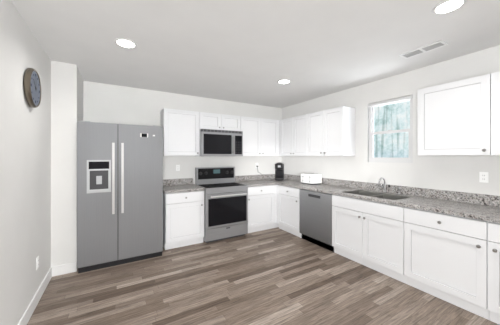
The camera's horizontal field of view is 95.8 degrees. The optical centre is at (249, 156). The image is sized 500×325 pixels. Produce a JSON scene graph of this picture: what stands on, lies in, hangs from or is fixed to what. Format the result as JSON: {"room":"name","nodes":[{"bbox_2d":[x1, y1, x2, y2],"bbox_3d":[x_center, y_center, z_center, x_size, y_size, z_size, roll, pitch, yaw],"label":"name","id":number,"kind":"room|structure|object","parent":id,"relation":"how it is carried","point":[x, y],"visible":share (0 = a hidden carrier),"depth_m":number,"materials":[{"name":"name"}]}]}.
{"room":"kitchen","nodes":[
{"label":"kitchen","id":0,"kind":"room"},
{"bbox_2d":[0,0,50,324],"bbox_3d":[-1.122,0.145,0.464,0.120,2.610,6.600,0,0,-31],"label":"wall","id":1,"kind":"structure","parent":0,"point":[25,185],"depth_m":1.87,"materials":[{"name":"paint"}]},
{"bbox_2d":[23,68,40,107],"bbox_3d":[-1.972,-0.620,2.053,0.048,0.350,0.350,0,0,-31],"label":"clock","id":2,"kind":"object","parent":1,"relation":"attached to","point":[32,86],"visible":1,"depth_m":1.99,"materials":[{"name":"brown"}]},
{"bbox_2d":[17,266,53,324],"bbox_3d":[-0.884,1.390,0.199,0.018,0.120,5.900,0,0,-31],"label":"baseboard","id":3,"kind":"structure","parent":1,"relation":"attached to","point":[50,274],"depth_m":2.18,"materials":[{"name":"white wood"}]},
{"bbox_2d":[36,256,38,269],"bbox_3d":[-2.109,1.055,2.245,0.008,0.114,0.070,0,0,-31],"label":"electrical outlet","id":4,"kind":"object","parent":1,"relation":"attached to","point":[37,262],"visible":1,"depth_m":2.23,"materials":[{"name":"white plastic"}]},
{"bbox_2d":[51,60,82,268],"bbox_3d":[-2.476,0.145,3.092,0.250,2.610,0.700,0,0,-31],"label":"wall","id":5,"kind":"structure","parent":0,"point":[66,97],"depth_m":2.79,"materials":[{"name":"paint"}]},
{"bbox_2d":[83,81,281,184],"bbox_3d":[-1.031,0.145,4.432,4.345,2.610,0.120,0,0,-31],"label":"wall","id":6,"kind":"structure","parent":0,"point":[108,103],"depth_m":4.12,"materials":[{"name":"paint"}]},
{"bbox_2d":[160,108,199,155],"bbox_3d":[-1.241,-0.408,4.030,0.613,0.793,0.351,0,0,-31],"label":"upper cabinet","id":7,"kind":"object","parent":6,"relation":"attached to","point":[181,132],"visible":1,"depth_m":3.91,"materials":[{"name":"white wood"}]},
{"bbox_2d":[200,112,240,130],"bbox_3d":[-0.618,-0.650,4.403,0.835,0.310,0.351,0,0,-31],"label":"upper cabinet","id":8,"kind":"object","parent":6,"relation":"attached to","point":[214,121],"visible":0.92,"depth_m":4.26,"materials":[{"name":"white wood"}]},
{"bbox_2d":[200,129,242,155],"bbox_3d":[-0.589,-0.247,4.354,0.829,0.485,0.464,0,0,-31],"label":"microwave","id":9,"kind":"object","parent":8,"relation":"attached to","point":[220,142],"visible":1,"depth_m":4.18,"materials":[{"name":"grey glass"}]},
{"bbox_2d":[241,116,278,155],"bbox_3d":[0.151,-0.415,4.880,0.971,0.781,0.320,0,0,-31],"label":"upper cabinet","id":10,"kind":"object","parent":6,"relation":"attached to","point":[260,136],"depth_m":4.74,"materials":[{"name":"white wood"}]},
{"bbox_2d":[11,0,499,107],"bbox_3d":[0.692,-1.210,1.548,4.345,0.100,6.840,0,0,-31],"label":"ceiling","id":11,"kind":"structure","parent":0,"point":[249,51],"depth_m":2.26,"materials":[{"name":"paint"}]},
{"bbox_2d":[114,38,136,47],"bbox_3d":[-1.269,-1.156,2.310,0.204,0.010,0.204,0,0,-31],"label":"recessed light","id":12,"kind":"object","parent":11,"relation":"in","point":[125,42],"visible":1,"depth_m":2.30,"materials":[{"name":"white"}]},
{"bbox_2d":[277,79,290,83],"bbox_3d":[0.525,-1.156,3.489,0.204,0.010,0.204,0,0,-31],"label":"recessed light","id":13,"kind":"object","parent":11,"relation":"in","point":[283,81],"visible":1,"depth_m":3.47,"materials":[{"name":"white"}]},
{"bbox_2d":[399,40,447,58],"bbox_3d":[1.872,-1.155,2.453,0.160,0.010,0.395,0,0,-31],"label":"ceiling vent","id":14,"kind":"object","parent":11,"relation":"in","point":[427,48],"visible":0.94,"depth_m":2.43,"materials":[{"name":"white metal"}]},
{"bbox_2d":[432,0,466,14],"bbox_3d":[1.530,-1.156,1.738,0.204,0.010,0.204,0,0,-31],"label":"recessed light","id":15,"kind":"object","parent":11,"relation":"in","point":[445,6],"visible":1,"depth_m":1.74,"materials":[{"name":"white"}]},
{"bbox_2d":[27,227,498,324],"bbox_3d":[0.692,1.500,1.548,4.345,0.100,6.840,0,0,-31],"label":"floor","id":16,"kind":"structure","parent":0,"point":[276,276],"depth_m":2.41,"materials":[{"name":"brown wood"}]},
{"bbox_2d":[77,120,162,272],"bbox_3d":[-1.883,0.500,3.348,1.004,1.899,0.808,0,0,-31],"label":"refrigerator","id":17,"kind":"object","parent":16,"relation":"on","point":[119,194],"visible":1,"depth_m":3.01,"materials":[{"name":"grey metal"}]},
{"bbox_2d":[163,190,203,249],"bbox_3d":[-1.182,1.008,3.876,0.616,0.883,0.676,0,0,-31],"label":"base cabinet","id":18,"kind":"object","parent":16,"relation":"on","point":[183,218],"visible":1,"depth_m":3.61,"materials":[{"name":"white wood"}]},
{"bbox_2d":[163,178,204,193],"bbox_3d":[-1.196,0.487,3.881,0.637,0.155,0.653,0,0,-31],"label":"countertop","id":19,"kind":"structure","parent":18,"relation":"on","point":[178,185],"depth_m":3.96,"materials":[{"name":"stone"}]},
{"bbox_2d":[195,167,247,242],"bbox_3d":[-0.514,0.828,4.142,0.801,1.245,0.668,0,0,-31],"label":"range","id":20,"kind":"object","parent":16,"relation":"on","point":[225,206],"visible":0.96,"depth_m":3.96,"materials":[{"name":"metal"}]},
{"bbox_2d":[247,185,278,232],"bbox_3d":[0.068,1.008,4.642,0.709,0.884,0.644,0,0,-31],"label":"base cabinet","id":21,"kind":"object","parent":16,"relation":"on","point":[262,207],"visible":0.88,"depth_m":4.33,"materials":[{"name":"white wood"}]},
{"bbox_2d":[235,174,274,186],"bbox_3d":[0.062,0.487,4.631,0.690,0.155,0.656,0,0,-31],"label":"countertop","id":22,"kind":"structure","parent":21,"relation":"on","point":[250,180],"depth_m":4.86,"materials":[{"name":"stone"}]},
{"bbox_2d":[275,174,499,222],"bbox_3d":[1.580,0.487,3.411,0.665,0.155,4.308,0,0,-31],"label":"countertop","id":23,"kind":"structure","parent":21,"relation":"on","point":[484,207],"depth_m":2.71,"materials":[{"name":"stone"}]},
{"bbox_2d":[275,163,283,180],"bbox_3d":[0.658,0.329,5.052,0.210,0.390,0.347,0,0,9],"label":"coffee maker","id":24,"kind":"object","parent":23,"relation":"on","point":[279,171],"visible":1,"depth_m":4.97,"materials":[{"name":"black plastic"}]},
{"bbox_2d":[301,173,321,184],"bbox_3d":[1.162,0.426,4.333,0.262,0.196,0.310,0,0,-31],"label":"toaster","id":25,"kind":"object","parent":23,"relation":"on","point":[312,178],"visible":1,"depth_m":4.23,"materials":[{"name":"white"}]},
{"bbox_2d":[343,190,409,199],"bbox_3d":[1.735,0.624,3.161,0.454,0.190,0.774,0,0,-31],"label":"sink","id":26,"kind":"object","parent":23,"relation":"in","point":[379,195],"visible":0.1,"depth_m":3.26,"materials":[{"name":"silver metal"}]},
{"bbox_2d":[378,177,400,194],"bbox_3d":[1.954,0.412,3.201,0.188,0.224,0.289,0,0,-31],"label":"faucet","id":27,"kind":"object","parent":23,"relation":"on","point":[385,190],"visible":1,"depth_m":3.27,"materials":[{"name":"silver metal"}]},
{"bbox_2d":[277,185,301,237],"bbox_3d":[0.967,1.008,4.426,0.676,0.883,0.644,0,0,-31],"label":"base cabinet","id":28,"kind":"object","parent":16,"relation":"on","point":[288,209],"visible":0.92,"depth_m":4.24,"materials":[{"name":"white wood"}]},
{"bbox_2d":[300,189,333,251],"bbox_3d":[1.309,1.010,3.848,0.625,0.879,0.685,0,0,-31],"label":"dishwasher","id":29,"kind":"object","parent":16,"relation":"on","point":[315,217],"visible":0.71,"depth_m":3.65,"materials":[{"name":"grey metal"}]},
{"bbox_2d":[332,195,405,283],"bbox_3d":[1.743,1.008,3.127,0.676,0.883,0.984,0,0,-31],"label":"base cabinet","id":30,"kind":"object","parent":16,"relation":"on","point":[367,233],"visible":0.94,"depth_m":2.89,"materials":[{"name":"white wood"}]},
{"bbox_2d":[404,207,488,319],"bbox_3d":[2.166,1.008,2.418,0.676,0.883,0.663,0,0,-31],"label":"base cabinet","id":31,"kind":"object","parent":16,"relation":"on","point":[446,257],"visible":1,"depth_m":2.21,"materials":[{"name":"white wood"}]},
{"bbox_2d":[488,221,499,324],"bbox_3d":[2.506,1.008,1.850,0.676,0.883,0.658,0,0,-31],"label":"base cabinet","id":32,"kind":"object","parent":16,"relation":"on","point":[494,270],"visible":1,"depth_m":1.94,"materials":[{"name":"white wood"}]},
{"bbox_2d":[282,45,499,195],"bbox_3d":[2.505,0.145,2.631,0.120,2.610,6.600,0,0,-31],"label":"wall","id":33,"kind":"structure","parent":0,"point":[458,173],"depth_m":3.08,"materials":[{"name":"paint"}]},
{"bbox_2d":[279,115,302,155],"bbox_3d":[1.019,-0.415,4.687,0.320,0.781,0.900,0,0,-31],"label":"upper cabinet","id":34,"kind":"object","parent":33,"relation":"attached to","point":[290,129],"depth_m":4.65,"materials":[{"name":"white wood"}]},
{"bbox_2d":[303,106,354,155],"bbox_3d":[1.399,-0.415,4.051,0.320,0.781,0.857,0,0,-31],"label":"upper cabinet","id":35,"kind":"object","parent":33,"relation":"attached to","point":[329,132],"depth_m":3.84,"materials":[{"name":"white wood"}]},
{"bbox_2d":[368,95,411,162],"bbox_3d":[2.062,-0.372,3.336,0.088,0.925,0.631,0,0,-31],"label":"window","id":36,"kind":"structure","parent":33,"relation":"in","point":[371,145],"depth_m":3.36,"materials":[{"name":"grey plastic"}]},
{"bbox_2d":[417,72,499,155],"bbox_3d":[2.451,-0.408,2.259,0.351,0.793,1.238,0,0,-31],"label":"upper cabinet","id":37,"kind":"object","parent":33,"relation":"attached to","point":[460,117],"visible":1,"depth_m":2.38,"materials":[{"name":"white wood"}]},
{"bbox_2d":[479,172,487,182],"bbox_3d":[2.536,0.225,2.451,0.008,0.114,0.070,0,0,-31],"label":"electrical outlet","id":38,"kind":"object","parent":33,"relation":"attached to","point":[483,176],"visible":1,"depth_m":2.45,"materials":[{"name":"white plastic"}]},
{"label":"outside","id":39,"kind":"structure","parent":0,"visible":0},
{"bbox_2d":[374,101,409,157],"bbox_3d":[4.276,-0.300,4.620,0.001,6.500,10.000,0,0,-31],"label":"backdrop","id":40,"kind":"structure","parent":39,"point":[388,143],"depth_m":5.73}
]}

